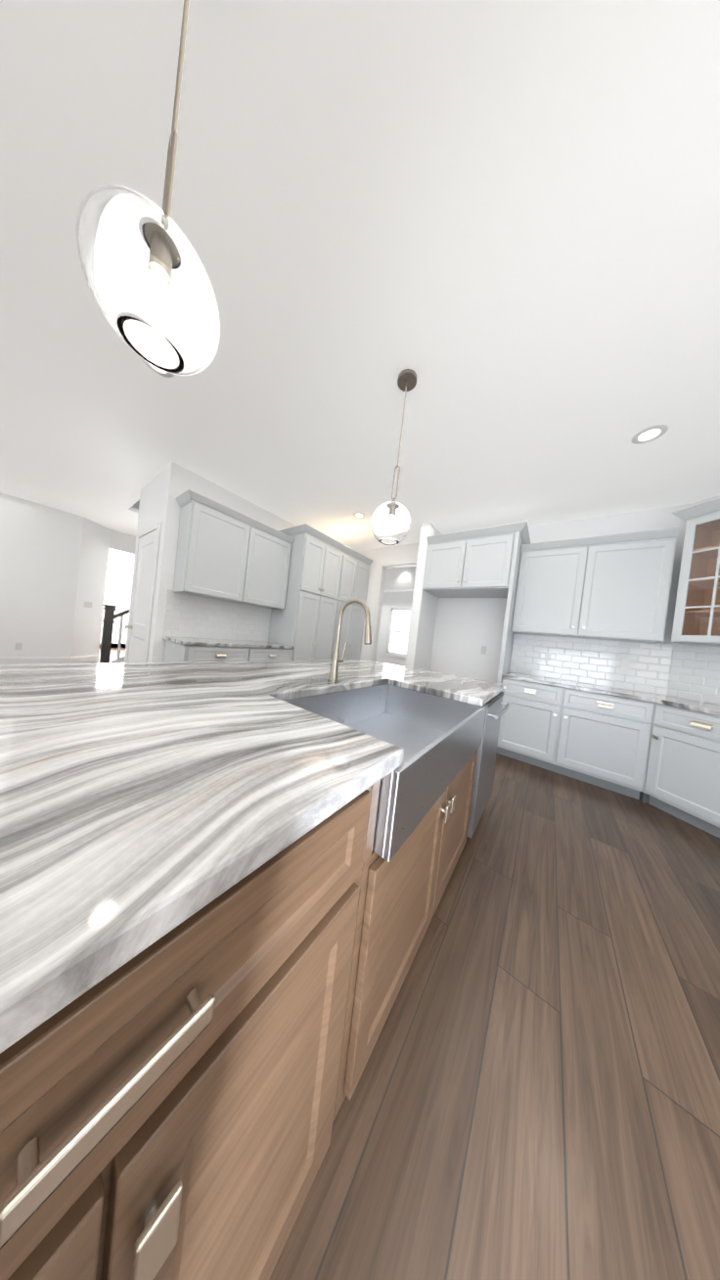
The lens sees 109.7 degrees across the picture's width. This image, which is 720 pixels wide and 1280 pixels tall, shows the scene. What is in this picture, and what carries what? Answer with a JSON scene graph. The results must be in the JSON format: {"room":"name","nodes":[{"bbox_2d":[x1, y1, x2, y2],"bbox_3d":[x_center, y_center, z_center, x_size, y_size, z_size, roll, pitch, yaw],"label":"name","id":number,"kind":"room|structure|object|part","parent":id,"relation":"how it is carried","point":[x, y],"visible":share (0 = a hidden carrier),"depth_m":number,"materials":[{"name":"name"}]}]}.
{"room":"kitchen","nodes":[
{"label":"kitchen","id":0,"kind":"room"},
{"bbox_2d":[0,460,719,705],"bbox_3d":[-2.606,-1.818,3.336,12.339,5.260,11.720,7,1,37],"label":"wall","id":1,"kind":"structure","parent":0,"point":[59,569],"depth_m":4.27,"materials":[{"name":"white paint"}]},
{"bbox_2d":[14,642,22,649],"bbox_3d":[-5.951,0.112,4.417,0.006,0.115,0.070,7,1,37],"label":"outlet","id":2,"kind":"object","parent":1,"relation":"attached to","point":[19,646],"visible":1,"depth_m":4.42,"materials":[{"name":"white plastic"}]},
{"bbox_2d":[0,642,126,664],"bbox_3d":[-3.829,0.612,4.008,9.859,0.135,11.600,7,1,37],"label":"baseboard","id":3,"kind":"structure","parent":1,"relation":"attached to","point":[43,660],"depth_m":4.72,"materials":[{"name":"white wood"}]},
{"bbox_2d":[84,601,92,607],"bbox_3d":[-5.504,-0.714,5.128,0.006,0.115,0.160,6,1,-2],"label":"light switch","id":4,"kind":"object","parent":1,"relation":"attached to","point":[87,604],"visible":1,"depth_m":5.13,"materials":[{"name":"white plastic"}]},
{"bbox_2d":[124,522,161,662],"bbox_3d":[-2.756,-0.287,3.122,0.890,2.190,0.086,7,1,37],"label":"door","id":5,"kind":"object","parent":1,"relation":"attached to","point":[143,593],"visible":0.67,"depth_m":3.13,"materials":[{"name":"white wood"}]},
{"bbox_2d":[172,490,254,602],"bbox_3d":[-1.756,-1.034,3.044,0.347,1.040,0.645,7,1,37],"label":"upper cabinet","id":6,"kind":"object","parent":1,"relation":"attached to","point":[224,553],"depth_m":2.87,"materials":[{"name":"grey paint"}]},
{"bbox_2d":[162,589,272,641],"bbox_3d":[-1.801,-0.274,3.397,0.008,0.530,1.341,7,1,37],"label":"backsplash","id":7,"kind":"structure","parent":1,"relation":"attached to","point":[190,616],"depth_m":3.26,"materials":[{"name":"tile"}]},
{"bbox_2d":[238,520,293,609],"bbox_3d":[-1.370,-0.998,3.560,0.347,1.040,0.646,7,1,37],"label":"upper cabinet","id":8,"kind":"object","parent":1,"relation":"attached to","point":[267,572],"depth_m":3.44,"materials":[{"name":"grey paint"}]},
{"bbox_2d":[368,558,417,661],"bbox_3d":[0.626,-0.109,4.478,0.937,2.555,0.138,7,1,37],"label":"door frame","id":9,"kind":"structure","parent":1,"relation":"attached to","point":[379,599],"depth_m":4.68,"materials":[{"name":"white wood"}]},
{"bbox_2d":[383,605,411,659],"bbox_3d":[1.303,-0.228,7.512,1.140,1.550,0.090,7,1,37],"label":"window","id":10,"kind":"structure","parent":1,"relation":"in","point":[397,631],"depth_m":7.66,"materials":[{"name":"white glass"}]},
{"bbox_2d":[480,645,487,654],"bbox_3d":[1.736,0.143,3.558,0.070,0.115,0.006,7,1,37],"label":"outlet","id":11,"kind":"object","parent":1,"relation":"attached to","point":[483,650],"visible":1,"depth_m":3.56,"materials":[{"name":"white plastic"}]},
{"bbox_2d":[509,633,673,695],"bbox_3d":[2.554,0.225,2.943,1.367,0.530,0.008,7,1,37],"label":"backsplash","id":12,"kind":"structure","parent":1,"relation":"attached to","point":[595,662],"depth_m":2.86,"materials":[{"name":"tile"}]},
{"bbox_2d":[544,651,551,662],"bbox_3d":[2.311,0.210,3.114,0.070,0.115,0.006,7,1,37],"label":"electrical outlet","id":13,"kind":"object","parent":12,"relation":"attached to","point":[548,657],"visible":1,"depth_m":3.11,"materials":[{"name":"white plastic"}]},
{"bbox_2d":[511,527,681,642],"bbox_3d":[2.470,-0.553,2.820,1.227,1.040,0.387,7,1,37],"label":"upper cabinet","id":14,"kind":"object","parent":1,"relation":"attached to","point":[614,587],"visible":1,"depth_m":2.63,"materials":[{"name":"grey paint"}]},
{"bbox_2d":[666,642,719,704],"bbox_3d":[3.237,0.316,2.029,0.008,0.530,1.042,6,1,-16],"label":"backsplash","id":15,"kind":"structure","parent":1,"relation":"attached to","point":[695,673],"depth_m":2.37,"materials":[{"name":"tile"}]},
{"bbox_2d":[671,498,719,646],"bbox_3d":[3.137,-0.536,1.919,0.430,1.185,0.990,6,1,-16],"label":"upper cabinet","id":16,"kind":"object","parent":1,"relation":"attached to","point":[697,618],"visible":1,"depth_m":2.17,"materials":[{"name":"grey paint"}]},
{"bbox_2d":[0,0,719,568],"bbox_3d":[-2.579,-2.057,3.332,12.339,0.060,11.720,7,1,37],"label":"ceiling","id":17,"kind":"structure","parent":0,"point":[493,225],"depth_m":1.10,"materials":[{"name":"white paint"}]},
{"bbox_2d":[75,0,220,375],"bbox_3d":[-0.433,-1.214,0.593,0.259,1.047,0.259,7,1,37],"label":"pendant light","id":18,"kind":"object","parent":17,"relation":"hanging from","point":[169,174],"depth_m":0.53,"materials":[{"name":"white glass"}]},
{"bbox_3d":[-0.478,-0.815,0.599,0.259,0.243,0.259,7,1,37],"label":"pendant light shade","id":19,"kind":"part","parent":18,"relation":"part of","materials":[{"name":"clear glass"}]},
{"bbox_2d":[140,357,173,377],"bbox_3d":[-1.370,-1.861,1.714,0.176,0.006,0.176,7,1,37],"label":"recessed light","id":20,"kind":"object","parent":17,"relation":"in","point":[168,375],"visible":0.38,"depth_m":1.76,"materials":[{"name":"white"}]},
{"bbox_2d":[347,530,358,534],"bbox_3d":[-0.118,-1.756,4.135,0.176,0.006,0.176,7,1,37],"label":"recessed light","id":21,"kind":"object","parent":17,"relation":"in","point":[352,531],"visible":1,"depth_m":4.13,"materials":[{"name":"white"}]},
{"bbox_2d":[353,511,365,518],"bbox_3d":[-0.012,-1.735,3.529,0.176,0.006,0.176,7,1,37],"label":"recessed light","id":22,"kind":"object","parent":17,"relation":"in","point":[357,514],"visible":1,"depth_m":3.52,"materials":[{"name":"white"}]},
{"bbox_2d":[370,368,416,545],"bbox_3d":[0.245,-1.154,1.633,0.259,1.047,0.259,7,1,37],"label":"pendant light","id":23,"kind":"object","parent":17,"relation":"hanging from","point":[406,380],"depth_m":1.57,"materials":[{"name":"white glass"}]},
{"bbox_3d":[0.200,-0.754,1.639,0.259,0.243,0.259,7,1,37],"label":"pendant light shade","id":24,"kind":"part","parent":23,"relation":"part of","materials":[{"name":"clear glass"}]},
{"bbox_2d":[631,424,668,444],"bbox_3d":[2.079,-1.473,1.821,0.176,0.006,0.176,7,1,37],"label":"recessed light","id":25,"kind":"object","parent":17,"relation":"in","point":[649,433],"visible":1,"depth_m":1.81,"materials":[{"name":"white"}]},
{"bbox_2d":[80,647,719,1279],"bbox_3d":[-2.904,0.820,3.376,12.339,0.050,11.720,7,1,37],"label":"floor","id":26,"kind":"structure","parent":0,"point":[536,1094],"depth_m":0.71,"materials":[{"name":"brown wood"}]},
{"bbox_2d":[99,604,129,662],"bbox_3d":[-2.841,-0.765,5.010,1.210,3.063,2.979,7,1,37],"label":"stair rail","id":27,"kind":"object","parent":26,"relation":"on","point":[110,616],"visible":0.08,"depth_m":4.19,"materials":[{"name":"black wood"}]},
{"bbox_2d":[162,640,292,662],"bbox_3d":[-1.618,0.499,3.222,0.655,0.880,1.316,7,1,37],"label":"base cabinet","id":28,"kind":"object","parent":26,"relation":"on","point":[173,652],"visible":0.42,"depth_m":2.82,"materials":[{"name":"grey paint"}]},
{"bbox_2d":[162,636,293,648],"bbox_3d":[-1.580,0.040,3.210,0.636,0.038,1.341,7,1,37],"label":"countertop","id":29,"kind":"structure","parent":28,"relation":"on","point":[189,641],"depth_m":2.94,"materials":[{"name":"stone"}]},
{"bbox_2d":[0,684,486,1279],"bbox_3d":[-0.098,0.702,1.187,0.984,0.880,2.556,7,1,37],"label":"kitchen island","id":30,"kind":"object","parent":26,"relation":"on","point":[170,1103],"visible":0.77,"depth_m":0.32,"materials":[{"name":"brown wood"}]},
{"bbox_2d":[0,659,506,1052],"bbox_3d":[-0.184,0.226,1.314,1.335,0.038,2.650,7,1,37],"label":"island countertop","id":31,"kind":"structure","parent":30,"relation":"on","point":[144,805],"depth_m":0.36,"materials":[{"name":"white stone"}]},
{"bbox_2d":[327,597,371,682],"bbox_3d":[-0.032,0.008,1.270,0.238,0.430,0.094,7,1,37],"label":"faucet","id":32,"kind":"object","parent":31,"relation":"on","point":[334,671],"visible":1,"depth_m":1.29,"materials":[{"name":"silver metal"}]},
{"bbox_2d":[268,523,372,660],"bbox_3d":[-0.660,-0.280,4.345,0.672,2.610,1.661,7,1,37],"label":"pantry","id":33,"kind":"object","parent":26,"relation":"on","point":[328,577],"visible":0.69,"depth_m":3.88,"materials":[{"name":"grey paint"}]},
{"bbox_2d":[422,521,530,684],"bbox_3d":[1.417,-0.031,3.386,1.145,2.610,0.681,7,1,37],"label":"cabinet","id":34,"kind":"object","parent":26,"relation":"on","point":[481,563],"visible":0.81,"depth_m":3.09,"materials":[{"name":"grey paint"}]},
{"bbox_2d":[461,691,509,852],"bbox_3d":[0.616,0.777,1.822,0.693,0.872,0.628,7,1,37],"label":"dishwasher","id":35,"kind":"object","parent":26,"relation":"on","point":[484,768],"visible":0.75,"depth_m":1.52,"materials":[{"name":"grey metal"}]},
{"bbox_2d":[497,678,655,799],"bbox_3d":[2.194,0.937,2.755,1.161,0.880,0.654,7,1,37],"label":"base cabinet","id":36,"kind":"object","parent":26,"relation":"on","point":[600,740],"visible":0.85,"depth_m":2.45,"materials":[{"name":"grey paint"}]},
{"bbox_2d":[640,703,656,803],"bbox_3d":[2.804,1.013,2.314,0.374,0.879,0.601,7,1,37],"label":"filler panel","id":37,"kind":"object","parent":26,"relation":"on","point":[644,797],"visible":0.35,"depth_m":2.17,"materials":[{"name":"grey paint"}]},
{"bbox_2d":[644,703,719,838],"bbox_3d":[2.828,1.020,1.997,0.654,0.880,0.536,6,1,-16],"label":"base cabinet","id":38,"kind":"object","parent":26,"relation":"on","point":[683,780],"visible":0.94,"depth_m":1.97,"materials":[{"name":"grey paint"}]},
{"bbox_3d":[2.045,0.956,0.415,0.654,0.880,2.698,7,1,37],"label":"cabinet","id":39,"kind":"object","parent":26,"relation":"on","visible":0},
{"bbox_2d":[502,672,719,716],"bbox_3d":[2.311,0.490,2.504,1.560,0.038,0.948,7,1,37],"label":"countertop","id":40,"kind":"structure","parent":39,"relation":"on","point":[699,707],"depth_m":2.22,"materials":[{"name":"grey stone"}]}
]}

